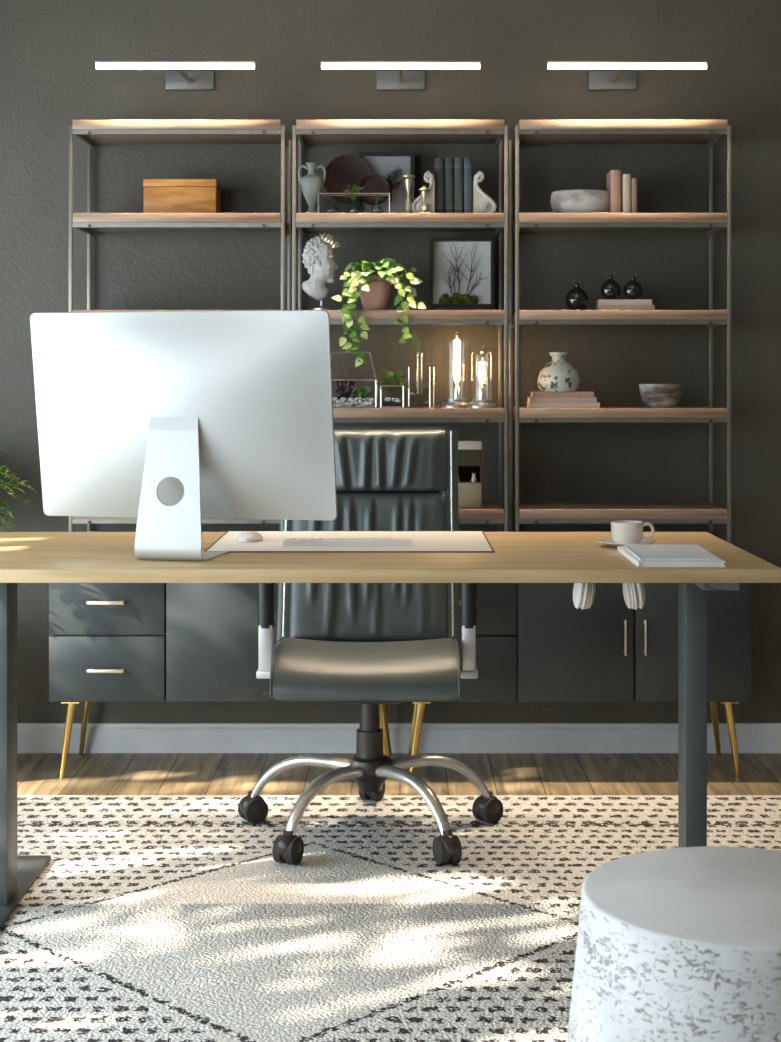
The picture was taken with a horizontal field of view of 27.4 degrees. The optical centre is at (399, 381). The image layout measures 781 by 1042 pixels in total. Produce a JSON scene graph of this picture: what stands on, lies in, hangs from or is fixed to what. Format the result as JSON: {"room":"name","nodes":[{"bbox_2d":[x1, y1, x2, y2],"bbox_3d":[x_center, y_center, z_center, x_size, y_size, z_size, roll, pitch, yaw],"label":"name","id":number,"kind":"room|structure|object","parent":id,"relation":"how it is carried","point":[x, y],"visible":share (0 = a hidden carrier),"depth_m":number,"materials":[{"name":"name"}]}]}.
{"room":"office","nodes":[
{"label":"office","id":0,"kind":"room"},
{"bbox_2d":[0,0,780,722],"bbox_3d":[-0.125,-0.475,4.820,4.650,3.150,0.100,0,0,0],"label":"wall","id":1,"kind":"structure","parent":0,"point":[50,79],"depth_m":4.77,"materials":[{"name":"paint"}]},
{"bbox_2d":[95,61,255,89],"bbox_3d":[-0.624,-0.894,4.609,0.444,0.055,0.323,0,0,0],"label":"wall light","id":2,"kind":"object","parent":1,"relation":"attached to","point":[180,79],"visible":1,"depth_m":4.45,"materials":[{"name":"frosted white acrylic"},{"name":"brushed steel"},{"name":"brass"}]},
{"bbox_2d":[96,64,254,68],"bbox_3d":[-0.624,-0.876,4.455,0.440,0.014,0.014,0,0,0],"label":"diffuser","id":3,"kind":"object","parent":2,"relation":"attached to","point":[98,66],"depth_m":4.45,"materials":[{"name":"white plastic"}]},
{"bbox_2d":[17,723,780,752],"bbox_3d":[-0.125,1.057,4.762,4.450,0.086,0.016,0,0,0],"label":"baseboard","id":4,"kind":"structure","parent":1,"relation":"attached to","point":[31,737],"depth_m":4.75,"materials":[{"name":"paint"}]},
{"bbox_2d":[321,61,480,89],"bbox_3d":[0.002,-0.894,4.609,0.444,0.055,0.323,0,0,0],"label":"wall light","id":5,"kind":"object","parent":1,"relation":"attached to","point":[400,79],"visible":1,"depth_m":4.45,"materials":[{"name":"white metal"}]},
{"bbox_2d":[321,64,479,68],"bbox_3d":[0.002,-0.876,4.455,0.440,0.014,0.014,0,0,0],"label":"diffuser","id":6,"kind":"object","parent":5,"relation":"attached to","point":[323,66],"depth_m":4.45,"materials":[{"name":"white plastic"}]},
{"bbox_2d":[547,61,707,89],"bbox_3d":[0.631,-0.894,4.609,0.444,0.055,0.323,0,0,0],"label":"wall light","id":7,"kind":"object","parent":1,"relation":"attached to","point":[621,79],"visible":1,"depth_m":4.45,"materials":[{"name":"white metal"}]},
{"bbox_2d":[548,64,706,68],"bbox_3d":[0.631,-0.876,4.455,0.440,0.014,0.014,0,0,0],"label":"diffuser","id":8,"kind":"object","parent":7,"relation":"attached to","point":[550,66],"depth_m":4.45,"materials":[{"name":"white plastic"}]},
{"bbox_2d":[17,753,780,794],"bbox_3d":[-0.125,1.150,1.735,4.650,0.100,6.270,0,0,0],"label":"floor","id":9,"kind":"structure","parent":0,"point":[37,773],"depth_m":4.50,"materials":[{"name":"brown wood"}]},
{"bbox_2d":[0,439,36,531],"bbox_3d":[-1.287,0.625,4.415,0.495,0.951,0.484,0,0,42],"label":"potted shrub","id":10,"kind":"object","parent":9,"relation":"on","point":[2,471],"visible":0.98,"depth_m":4.43,"materials":[{"name":"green plant"}]},
{"bbox_2d":[49,583,391,778],"bbox_3d":[-0.485,0.801,4.574,0.967,0.601,0.356,0,0,0],"label":"base cabinet","id":11,"kind":"object","parent":9,"relation":"on","point":[109,642],"visible":0.53,"depth_m":4.42,"materials":[{"name":"grey paint"}]},
{"bbox_2d":[69,120,290,531],"bbox_3d":[-0.624,-0.116,4.612,0.603,1.232,0.279,0,0,0],"label":"shelving unit","id":12,"kind":"object","parent":11,"relation":"on","point":[91,132],"visible":0.45,"depth_m":4.48,"materials":[{"name":"wood"}]},
{"bbox_2d":[143,179,220,212],"bbox_3d":[-0.629,-0.526,4.640,0.209,0.107,0.122,0,0,0],"label":"wooden box","id":13,"kind":"object","parent":12,"relation":"on","point":[160,195],"visible":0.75,"depth_m":4.58,"materials":[{"name":"brown wood"}]},
{"bbox_2d":[292,120,507,531],"bbox_3d":[0.001,-0.116,4.612,0.603,1.232,0.279,0,0,0],"label":"shelving unit","id":14,"kind":"object","parent":11,"relation":"on","point":[307,131],"visible":0.68,"depth_m":4.48,"materials":[{"name":"wood"}]},
{"bbox_2d":[298,162,325,212],"bbox_3d":[-0.250,-0.547,4.560,0.067,0.151,0.067,0,0,39],"label":"urn","id":15,"kind":"object","parent":14,"relation":"on","point":[311,183],"visible":0.89,"depth_m":4.54,"materials":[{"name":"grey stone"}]},
{"bbox_2d":[302,233,339,309],"bbox_3d":[-0.226,-0.313,4.572,0.110,0.224,0.081,0,0,-12],"label":"bust","id":16,"kind":"object","parent":14,"relation":"on","point":[318,255],"visible":0.99,"depth_m":4.55,"materials":[{"name":"white stone"}]},
{"bbox_2d":[324,155,371,202],"bbox_3d":[-0.151,-0.568,4.676,0.145,0.191,0.057,0,0,0],"label":"wooden plate","id":17,"kind":"object","parent":14,"relation":"on","point":[342,170],"visible":0.66,"depth_m":4.68,"materials":[{"name":"brown wood"}]},
{"bbox_2d":[331,352,376,407],"bbox_3d":[-0.140,-0.007,4.595,0.148,0.159,0.134,0,0,0],"label":"glass terrarium","id":18,"kind":"object","parent":14,"relation":"on","point":[346,399],"visible":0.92,"depth_m":4.55,"materials":[{"name":"silver metal"}]},
{"bbox_2d":[335,378,357,401],"bbox_3d":[-0.151,0.023,4.560,0.067,0.074,0.038,0,0,0],"label":"plant","id":19,"kind":"object","parent":18,"relation":"on","point":[345,384],"depth_m":4.55,"materials":[{"name":"purple plant"}]},
{"bbox_2d":[354,386,372,400],"bbox_3d":[-0.104,0.033,4.560,0.054,0.044,0.034,0,0,0],"label":"plant","id":20,"kind":"object","parent":18,"relation":"on","point":[363,393],"depth_m":4.55,"materials":[{"name":"green plant"}]},
{"bbox_2d":[318,193,389,212],"bbox_3d":[-0.130,-0.503,4.543,0.203,0.060,0.048,0,0,0],"label":"wire rack","id":21,"kind":"object","parent":14,"relation":"on","point":[318,193],"visible":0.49,"depth_m":4.52,"materials":[{"name":"silver metal"}]},
{"bbox_2d":[327,210,336,212],"bbox_3d":[-0.193,-0.496,4.542,0.037,0.040,0.037,0,0,0],"label":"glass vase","id":22,"kind":"object","parent":21,"relation":"in","point":[328,211],"visible":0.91,"depth_m":4.53,"materials":[{"name":"glass"}]},
{"bbox_2d":[342,183,363,212],"bbox_3d":[-0.133,-0.519,4.537,0.065,0.086,0.069,0,0,0],"label":"potted plant","id":23,"kind":"object","parent":21,"relation":"in","point":[353,196],"visible":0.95,"depth_m":4.54,"materials":[{"name":"green plant"}]},
{"bbox_2d":[371,194,381,212],"bbox_3d":[-0.065,-0.505,4.542,0.037,0.057,0.037,0,0,41],"label":"potted plant","id":24,"kind":"object","parent":21,"relation":"in","point":[378,195],"visible":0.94,"depth_m":4.54,"materials":[{"name":"green plant"}]},
{"bbox_2d":[358,174,389,204],"bbox_3d":[-0.075,-0.536,4.631,0.092,0.127,0.057,0,0,0],"label":"wooden plate","id":25,"kind":"object","parent":14,"relation":"on","point":[374,183],"visible":0.66,"depth_m":4.63,"materials":[{"name":"brown wood"}]},
{"bbox_2d":[358,275,393,309],"bbox_3d":[-0.068,-0.250,4.530,0.108,0.098,0.108,0,0,0],"label":"pot","id":26,"kind":"object","parent":14,"relation":"on","point":[379,295],"depth_m":4.49,"materials":[{"name":"ceramic"}]},
{"bbox_2d":[332,258,425,366],"bbox_3d":[-0.059,-0.195,4.508,0.265,0.309,0.151,0,0,0],"label":"pothos","id":27,"kind":"object","parent":14,"relation":"on","point":[375,290],"visible":0.98,"depth_m":4.47,"materials":[{"name":"plant"}]},
{"bbox_2d":[359,152,413,212],"bbox_3d":[-0.039,-0.572,4.697,0.162,0.200,0.015,0,0,0],"label":"framed print","id":28,"kind":"object","parent":14,"relation":"on","point":[392,166],"visible":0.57,"depth_m":4.70,"materials":[{"name":"grey paper"}]},
{"bbox_2d":[376,368,409,407],"bbox_3d":[-0.022,0.017,4.556,0.102,0.112,0.107,0,0,0],"label":"planter","id":29,"kind":"object","parent":14,"relation":"on","point":[390,386],"visible":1,"depth_m":4.53,"materials":[{"name":"silver metal"}]},
{"bbox_2d":[402,173,414,212],"bbox_3d":[0.024,-0.531,4.530,0.037,0.118,0.037,0,0,0],"label":"candlestick","id":30,"kind":"object","parent":14,"relation":"on","point":[408,177],"visible":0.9,"depth_m":4.52,"materials":[{"name":"gold metal"}]},
{"bbox_2d":[408,331,433,406],"bbox_3d":[0.058,-0.037,4.565,0.080,0.219,0.063,0,0,0],"label":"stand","id":31,"kind":"object","parent":14,"relation":"on","point":[413,334],"visible":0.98,"depth_m":4.56,"materials":[{"name":"silver glass"}]},
{"bbox_2d":[412,171,434,212],"bbox_3d":[0.065,-0.534,4.538,0.065,0.124,0.038,0,0,0],"label":"bookend","id":32,"kind":"object","parent":14,"relation":"on","point":[417,204],"visible":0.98,"depth_m":4.53,"materials":[{"name":"beige paint"}]},
{"bbox_2d":[419,186,429,212],"bbox_3d":[0.069,-0.512,4.510,0.031,0.079,0.031,0,0,0],"label":"candlestick","id":33,"kind":"object","parent":14,"relation":"on","point":[424,190],"visible":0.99,"depth_m":4.50,"materials":[{"name":"gold metal"}]},
{"bbox_2d":[434,158,443,212],"bbox_3d":[0.112,-0.553,4.589,0.026,0.162,0.101,0,0,0],"label":"book","id":34,"kind":"object","parent":14,"relation":"on","point":[439,162],"visible":0.91,"depth_m":4.54,"materials":[{"name":"grey paper"}]},
{"bbox_2d":[444,158,453,212],"bbox_3d":[0.140,-0.553,4.590,0.024,0.162,0.101,0,0,0],"label":"book","id":35,"kind":"object","parent":14,"relation":"on","point":[448,163],"visible":0.95,"depth_m":4.54,"materials":[{"name":"green fabric"}]},
{"bbox_2d":[440,340,469,407],"bbox_3d":[0.163,-0.038,4.585,0.097,0.221,0.097,0,0,0],"label":"lamp","id":36,"kind":"object","parent":14,"relation":"on","point":[456,402],"visible":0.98,"depth_m":4.58,"materials":[{"name":"grey metal"}]},
{"bbox_2d":[453,386,460,398],"bbox_3d":[0.163,0.030,4.585,0.024,0.038,0.024,0,0,0],"label":"socket","id":37,"kind":"object","parent":36,"relation":"attached to","point":[456,389],"depth_m":4.58,"materials":[{"name":"silver metal"}]},
{"bbox_2d":[418,308,493,309],"bbox_3d":[0.161,-0.207,4.620,0.218,0.012,0.070,0,0,0],"label":"wooden tray","id":38,"kind":"object","parent":14,"relation":"on","point":[418,308],"visible":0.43,"depth_m":4.59,"materials":[{"name":"brown wood"}]},
{"bbox_2d":[453,158,462,212],"bbox_3d":[0.166,-0.553,4.590,0.025,0.162,0.101,0,0,0],"label":"book","id":39,"kind":"object","parent":14,"relation":"on","point":[458,162],"visible":0.93,"depth_m":4.54,"materials":[{"name":"green paper"}]},
{"bbox_2d":[430,238,493,307],"bbox_3d":[0.180,-0.310,4.681,0.186,0.217,0.048,0,0,0],"label":"picture","id":40,"kind":"object","parent":14,"relation":"on","point":[461,269],"visible":1,"depth_m":4.69},
{"bbox_2d":[463,158,471,212],"bbox_3d":[0.193,-0.553,4.590,0.024,0.162,0.101,0,0,0],"label":"book","id":41,"kind":"object","parent":14,"relation":"on","point":[467,162],"visible":0.93,"depth_m":4.54,"materials":[{"name":"blue fabric"}]},
{"bbox_2d":[458,440,482,506],"bbox_3d":[0.184,0.261,4.590,0.101,0.188,0.104,0,0,0],"label":"desk organiser","id":42,"kind":"object","parent":14,"relation":"on","point":[470,452],"visible":0.52,"depth_m":4.54,"materials":[{"name":"beige wood"}]},
{"bbox_2d":[471,473,476,481],"bbox_3d":[0.211,0.273,4.570,0.016,0.026,0.016,0,0,0],"label":"bottle","id":43,"kind":"object","parent":42,"relation":"on","point":[473,479],"visible":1,"depth_m":4.56,"materials":[{"name":"white ceramic"}]},
{"bbox_2d":[467,362,496,407],"bbox_3d":[0.231,-0.016,4.520,0.084,0.177,0.084,0,0,0],"label":"lamp","id":44,"kind":"object","parent":14,"relation":"on","point":[481,402],"visible":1,"depth_m":4.51,"materials":[{"name":"grey metal"}]},
{"bbox_2d":[478,386,485,398],"bbox_3d":[0.231,0.030,4.520,0.024,0.038,0.024,0,0,0],"label":"socket","id":45,"kind":"object","parent":44,"relation":"attached to","point":[481,389],"depth_m":4.51,"materials":[{"name":"silver metal"}]},
{"bbox_2d":[473,171,496,212],"bbox_3d":[0.240,-0.534,4.538,0.065,0.124,0.038,0,0,0],"label":"bookend","id":46,"kind":"object","parent":14,"relation":"on","point":[482,203],"visible":0.98,"depth_m":4.53,"materials":[{"name":"beige paint"}]},
{"bbox_2d":[0,795,780,1041],"bbox_3d":[-0.175,1.094,2.413,3.850,0.012,3.626,0,0,0],"label":"rug","id":47,"kind":"object","parent":9,"relation":"on","point":[149,918],"visible":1,"depth_m":3.28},
{"bbox_2d":[238,428,502,864],"bbox_3d":[-0.073,0.604,3.909,0.658,0.968,0.643,0,0,0],"label":"office chair","id":48,"kind":"object","parent":47,"relation":"on","point":[369,645],"visible":0.66,"depth_m":3.96,"materials":[{"name":"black leather"}]},
{"bbox_2d":[240,790,264,813],"bbox_3d":[-0.363,1.046,3.966,0.062,0.066,0.059,0,0,0],"label":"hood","id":49,"kind":"object","parent":48,"relation":"attached to","point":[253,803],"depth_m":3.95,"materials":[{"name":"black plastic"}]},
{"bbox_2d":[277,829,300,859],"bbox_3d":[-0.252,1.046,3.625,0.058,0.066,0.063,0,0,0],"label":"hood","id":50,"kind":"object","parent":48,"relation":"attached to","point":[288,843],"depth_m":3.60,"materials":[{"name":"black plastic"}]},
{"bbox_2d":[289,492,447,641],"bbox_3d":[-0.080,0.470,4.102,0.408,0.370,0.162,0,0,0],"label":"backrest cushion","id":51,"kind":"object","parent":48,"relation":"on","point":[333,612],"depth_m":4.05,"materials":[{"name":"black leather"}]},
{"bbox_2d":[334,430,446,491],"bbox_3d":[-0.080,0.205,4.173,0.408,0.160,0.083,0,0,0],"label":"cushion","id":52,"kind":"object","parent":48,"relation":"on","point":[365,460],"depth_m":4.15,"materials":[{"name":"black leather"}]},
{"bbox_2d":[434,829,457,859],"bbox_3d":[0.106,1.046,3.625,0.058,0.066,0.064,0,0,0],"label":"hood","id":53,"kind":"object","parent":48,"relation":"attached to","point":[446,844],"depth_m":3.60,"materials":[{"name":"black plastic"}]},
{"bbox_2d":[476,790,498,815],"bbox_3d":[0.217,1.046,3.966,0.062,0.066,0.060,0,0,0],"label":"hood","id":54,"kind":"object","parent":48,"relation":"attached to","point":[487,804],"depth_m":3.95,"materials":[{"name":"black plastic"}]},
{"bbox_2d":[0,532,780,927],"bbox_3d":[-0.114,0.719,3.375,1.663,0.738,0.750,0,0,0],"label":"desk","id":55,"kind":"object","parent":47,"relation":"on","point":[25,557],"visible":0.64,"depth_m":3.29,"materials":[{"name":"brown wood"}]},
{"bbox_2d":[30,310,336,560],"bbox_3d":[-0.435,0.105,3.215,0.620,0.490,0.186,0,0,11],"label":"desktop computer","id":56,"kind":"object","parent":55,"relation":"on","point":[170,421],"visible":1,"depth_m":3.17,"materials":[{"name":"silver metal"}]},
{"bbox_2d":[205,531,494,552],"bbox_3d":[-0.104,0.349,3.515,0.596,0.003,0.450,0,0,0],"label":"desk mat","id":57,"kind":"object","parent":55,"relation":"on","point":[422,541],"visible":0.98,"depth_m":3.46,"materials":[{"name":"white leather"}]},
{"bbox_2d":[236,531,262,541],"bbox_3d":[-0.330,0.338,3.525,0.058,0.018,0.112,0,0,0],"label":"computer mouse","id":58,"kind":"object","parent":57,"relation":"on","point":[249,536],"visible":1,"depth_m":3.49,"materials":[{"name":"white plastic"}]},
{"bbox_2d":[283,537,411,545],"bbox_3d":[-0.111,0.341,3.453,0.272,0.013,0.115,0,0,0],"label":"keyboard","id":59,"kind":"object","parent":57,"relation":"on","point":[291,541],"visible":1,"depth_m":3.40,"materials":[{"name":"white plastic"}]},
{"bbox_2d":[573,583,645,609],"bbox_3d":[0.456,0.436,3.500,0.158,0.120,0.072,0,0,0],"label":"headphones","id":60,"kind":"object","parent":55,"relation":"hanging from","point":[634,594],"visible":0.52,"depth_m":3.47,"materials":[{"name":"white plastic"}]},
{"bbox_2d":[573,583,584,608],"bbox_3d":[0.392,0.455,3.500,0.030,0.079,0.068,0,0,0],"label":"ear cup","id":61,"kind":"object","parent":60,"relation":"on","point":[579,588],"depth_m":3.47,"materials":[{"name":"white plastic"}]},
{"bbox_2d":[580,583,595,609],"bbox_3d":[0.409,0.458,3.500,0.034,0.077,0.072,0,0,0],"label":"cushion","id":62,"kind":"object","parent":60,"relation":"on","point":[587,590],"depth_m":3.47,"materials":[{"name":"white fabric"}]},
{"bbox_2d":[622,583,638,609],"bbox_3d":[0.503,0.458,3.500,0.034,0.077,0.072,0,0,0],"label":"cushion","id":63,"kind":"object","parent":60,"relation":"on","point":[630,590],"depth_m":3.47,"materials":[{"name":"white fabric"}]},
{"bbox_2d":[636,583,645,608],"bbox_3d":[0.520,0.455,3.500,0.030,0.079,0.068,0,0,0],"label":"ear cup","id":64,"kind":"object","parent":60,"relation":"on","point":[640,589],"depth_m":3.47,"materials":[{"name":"white plastic"}]},
{"bbox_2d":[598,538,655,546],"bbox_3d":[0.483,0.343,3.410,0.122,0.011,0.122,0,0,0],"label":"saucer","id":65,"kind":"object","parent":55,"relation":"on","point":[609,541],"visible":0.54,"depth_m":3.41,"materials":[{"name":"white ceramic"}]},
{"bbox_2d":[611,520,654,543],"bbox_3d":[0.489,0.320,3.414,0.084,0.046,0.069,0,0,-34],"label":"coffee cup","id":66,"kind":"object","parent":65,"relation":"on","point":[622,531],"visible":0.97,"depth_m":3.38,"materials":[{"name":"white ceramic"}]},
{"bbox_2d":[618,546,725,566],"bbox_3d":[0.534,0.345,3.180,0.166,0.009,0.290,0,0,0],"label":"notebook","id":67,"kind":"object","parent":55,"relation":"on","point":[624,551],"visible":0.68,"depth_m":3.04,"materials":[{"name":"white paper"}]},
{"bbox_2d":[624,544,719,559],"bbox_3d":[0.536,0.338,3.190,0.151,0.004,0.260,0,0,1],"label":"booklet","id":68,"kind":"object","parent":67,"relation":"on","point":[641,551],"visible":1,"depth_m":3.16,"materials":[{"name":"white paper"}]},
{"bbox_2d":[567,846,780,1041],"bbox_3d":[0.439,0.869,2.045,0.504,0.438,0.504,0,0,0],"label":"stool","id":69,"kind":"object","parent":47,"relation":"on","point":[683,944],"visible":1,"depth_m":1.93,"materials":[{"name":"white stone"}]},
{"bbox_2d":[403,583,750,778],"bbox_3d":[0.485,0.801,4.574,0.967,0.601,0.356,0,0,0],"label":"base cabinet","id":70,"kind":"object","parent":9,"relation":"on","point":[533,644],"visible":0.54,"depth_m":4.42,"materials":[{"name":"grey paint"}]},
{"bbox_2d":[509,120,730,543],"bbox_3d":[0.624,-0.116,4.612,0.603,1.232,0.279,0,0,0],"label":"shelving unit","id":71,"kind":"object","parent":70,"relation":"on","point":[708,132],"visible":0.84,"depth_m":4.48,"materials":[{"name":"wood"}]},
{"bbox_2d":[526,402,599,407],"bbox_3d":[0.462,0.065,4.557,0.199,0.015,0.106,0,0,0],"label":"book","id":72,"kind":"object","parent":71,"relation":"on","point":[529,404],"visible":1,"depth_m":4.50,"materials":[{"name":"pink paper"}]},
{"bbox_2d":[527,397,596,401],"bbox_3d":[0.459,0.050,4.559,0.189,0.015,0.101,0,0,0],"label":"book","id":73,"kind":"object","parent":72,"relation":"on","point":[530,399],"visible":0.96,"depth_m":4.51,"materials":[{"name":"beige paper"}]},
{"bbox_2d":[530,392,593,396],"bbox_3d":[0.460,0.035,4.559,0.173,0.015,0.091,0,0,0],"label":"book","id":74,"kind":"object","parent":73,"relation":"on","point":[533,394],"visible":0.96,"depth_m":4.51,"materials":[{"name":"pink paper"}]},
{"bbox_2d":[538,352,580,391],"bbox_3d":[0.451,-0.028,4.550,0.122,0.111,0.122,0,0,0],"label":"vase","id":75,"kind":"object","parent":74,"relation":"on","point":[558,375],"visible":1,"depth_m":4.51,"materials":[{"name":"white ceramic"}]},
{"bbox_2d":[565,278,588,309],"bbox_3d":[0.503,-0.248,4.560,0.068,0.094,0.068,0,0,0],"label":"bottle","id":76,"kind":"object","parent":71,"relation":"on","point":[577,298],"visible":0.9,"depth_m":4.54,"materials":[{"name":"black glass"}]},
{"bbox_2d":[550,190,609,212],"bbox_3d":[0.517,-0.507,4.590,0.174,0.070,0.139,0,0,0],"label":"ceramic bowl","id":77,"kind":"object","parent":71,"relation":"on","point":[564,201],"visible":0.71,"depth_m":4.53,"materials":[{"name":"grey ceramic"}]},
{"bbox_2d":[606,170,620,212],"bbox_3d":[0.611,-0.535,4.579,0.030,0.126,0.101,0,0,0],"label":"book","id":78,"kind":"object","parent":71,"relation":"on","point":[613,178],"visible":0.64,"depth_m":4.53,"materials":[{"name":"pink paper"}]},
{"bbox_2d":[594,305,654,309],"bbox_3d":[0.638,-0.209,4.569,0.159,0.016,0.101,0,0,0],"label":"book","id":79,"kind":"object","parent":71,"relation":"on","point":[598,307],"visible":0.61,"depth_m":4.52,"materials":[{"name":"paper"}]},
{"bbox_2d":[594,299,651,305],"bbox_3d":[0.635,-0.225,4.572,0.151,0.015,0.096,0,0,0],"label":"book","id":80,"kind":"object","parent":79,"relation":"on","point":[600,301],"visible":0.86,"depth_m":4.52,"materials":[{"name":"beige paper"}]},
{"bbox_2d":[600,268,620,298],"bbox_3d":[0.598,-0.279,4.560,0.060,0.092,0.060,0,0,0],"label":"bottle","id":81,"kind":"object","parent":80,"relation":"on","point":[610,289],"visible":0.98,"depth_m":4.54,"materials":[{"name":"black glass"}]},
{"bbox_2d":[623,269,642,298],"bbox_3d":[0.662,-0.277,4.560,0.057,0.088,0.057,0,0,0],"label":"bottle","id":82,"kind":"object","parent":80,"relation":"on","point":[633,289],"visible":0.98,"depth_m":4.54,"materials":[{"name":"black glass"}]},
{"bbox_2d":[621,174,630,212],"bbox_3d":[0.641,-0.530,4.580,0.023,0.115,0.100,0,0,0],"label":"book","id":83,"kind":"object","parent":71,"relation":"on","point":[625,178],"visible":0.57,"depth_m":4.53,"materials":[{"name":"beige paper"}]},
{"bbox_2d":[631,178,636,212],"bbox_3d":[0.663,-0.524,4.581,0.016,0.104,0.098,0,0,0],"label":"book","id":84,"kind":"object","parent":71,"relation":"on","point":[633,180],"visible":0.53,"depth_m":4.53,"materials":[{"name":"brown paper"}]},
{"bbox_2d":[639,384,682,407],"bbox_3d":[0.740,0.039,4.550,0.125,0.067,0.125,0,0,0],"label":"ceramic bowl","id":85,"kind":"object","parent":71,"relation":"on","point":[652,395],"visible":1,"depth_m":4.50,"materials":[{"name":"grey ceramic"}]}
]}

